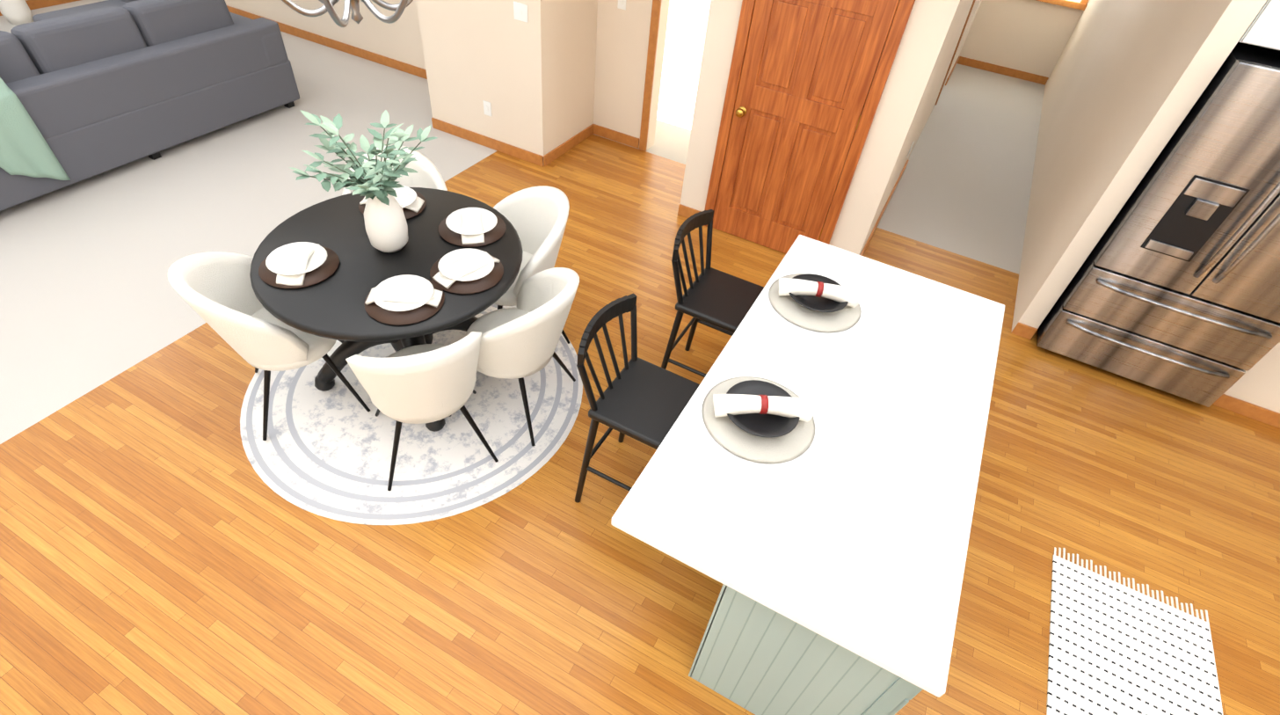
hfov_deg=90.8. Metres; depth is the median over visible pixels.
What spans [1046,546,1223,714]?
rug
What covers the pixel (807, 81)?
closet door
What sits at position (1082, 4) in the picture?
window
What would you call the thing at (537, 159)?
baseboard
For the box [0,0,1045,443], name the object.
floor
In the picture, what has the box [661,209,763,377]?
stool
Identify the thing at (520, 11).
light switch
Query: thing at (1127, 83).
wall
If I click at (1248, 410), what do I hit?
baseboard
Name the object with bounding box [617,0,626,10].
light switch
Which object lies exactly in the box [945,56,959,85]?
baseboard
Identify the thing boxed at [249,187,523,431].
dining table
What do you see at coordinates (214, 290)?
chair
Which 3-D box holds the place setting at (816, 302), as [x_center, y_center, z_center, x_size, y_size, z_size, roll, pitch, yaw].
[0.777,-0.282,2.759,0.409,0.106,0.409,21,45,14]
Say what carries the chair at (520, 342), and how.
on the round rug at (327, 454)
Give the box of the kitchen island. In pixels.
[688,586,920,714]
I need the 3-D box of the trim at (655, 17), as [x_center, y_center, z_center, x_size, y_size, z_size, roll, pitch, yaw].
[0.420,-2.490,4.818,0.760,2.130,0.018,23,46,16]
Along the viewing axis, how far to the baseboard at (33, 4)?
6.79 m
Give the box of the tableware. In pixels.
[258,185,506,325]
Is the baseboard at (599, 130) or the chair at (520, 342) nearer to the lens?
the chair at (520, 342)
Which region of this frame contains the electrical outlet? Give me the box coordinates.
[483,100,491,116]
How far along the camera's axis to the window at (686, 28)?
5.68 m
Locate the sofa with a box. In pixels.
[0,0,299,210]
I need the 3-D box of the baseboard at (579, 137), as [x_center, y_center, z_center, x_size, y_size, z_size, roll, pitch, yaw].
[-0.612,-1.862,5.508,0.018,0.090,0.800,23,46,16]
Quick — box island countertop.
[610,234,1004,697]
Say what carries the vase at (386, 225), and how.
on the dining table
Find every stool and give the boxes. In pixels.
[574,292,699,502]
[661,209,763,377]
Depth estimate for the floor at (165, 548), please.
2.79 m
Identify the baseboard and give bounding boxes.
[0,0,79,15]
[226,5,427,79]
[431,117,545,166]
[545,123,594,166]
[594,123,639,148]
[860,159,909,255]
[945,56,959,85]
[958,56,1048,85]
[1212,393,1279,428]
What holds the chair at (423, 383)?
on the round rug at (327, 454)
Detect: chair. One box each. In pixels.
[167,251,370,440]
[341,144,447,195]
[345,331,498,491]
[449,267,579,446]
[493,185,570,343]
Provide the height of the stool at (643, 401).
0.971 m
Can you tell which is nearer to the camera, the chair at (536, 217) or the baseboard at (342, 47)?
the chair at (536, 217)
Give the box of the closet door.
[703,0,915,254]
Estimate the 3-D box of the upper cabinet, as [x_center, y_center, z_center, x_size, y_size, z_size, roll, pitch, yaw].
[3.355,-1.621,2.712,1.030,0.615,0.595,23,46,16]
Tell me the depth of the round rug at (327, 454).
3.12 m
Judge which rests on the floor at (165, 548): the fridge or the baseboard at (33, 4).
the fridge
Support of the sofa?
on the floor at (91, 299)
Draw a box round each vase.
[0,0,32,24]
[288,109,437,252]
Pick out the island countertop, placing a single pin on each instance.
(859, 540)
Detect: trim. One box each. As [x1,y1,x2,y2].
[639,0,661,151]
[935,0,975,105]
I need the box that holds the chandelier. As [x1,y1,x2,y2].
[281,0,413,27]
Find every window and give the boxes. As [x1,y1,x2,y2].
[656,0,710,130]
[1035,0,1088,10]
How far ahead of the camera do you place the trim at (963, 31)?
5.81 m
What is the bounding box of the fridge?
[1036,42,1279,407]
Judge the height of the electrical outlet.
0.115 m
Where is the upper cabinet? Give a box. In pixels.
[1238,0,1279,50]
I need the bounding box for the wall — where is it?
[225,0,1279,413]
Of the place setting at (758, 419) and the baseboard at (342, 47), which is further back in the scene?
the baseboard at (342, 47)
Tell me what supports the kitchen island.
on the floor at (165, 548)
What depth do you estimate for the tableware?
2.82 m
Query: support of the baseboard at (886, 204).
attached to the wall
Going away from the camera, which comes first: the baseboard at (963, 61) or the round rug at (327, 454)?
the round rug at (327, 454)
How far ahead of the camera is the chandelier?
2.14 m
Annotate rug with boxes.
[240,303,582,524]
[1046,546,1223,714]
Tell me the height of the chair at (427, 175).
0.854 m
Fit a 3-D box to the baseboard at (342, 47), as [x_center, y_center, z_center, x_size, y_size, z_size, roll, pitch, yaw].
[-3.680,-3.503,6.816,5.060,0.090,0.015,23,46,16]
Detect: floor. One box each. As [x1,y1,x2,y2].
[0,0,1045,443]
[0,134,1279,714]
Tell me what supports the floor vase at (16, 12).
on the floor at (91, 299)
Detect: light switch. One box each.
[513,1,527,22]
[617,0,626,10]

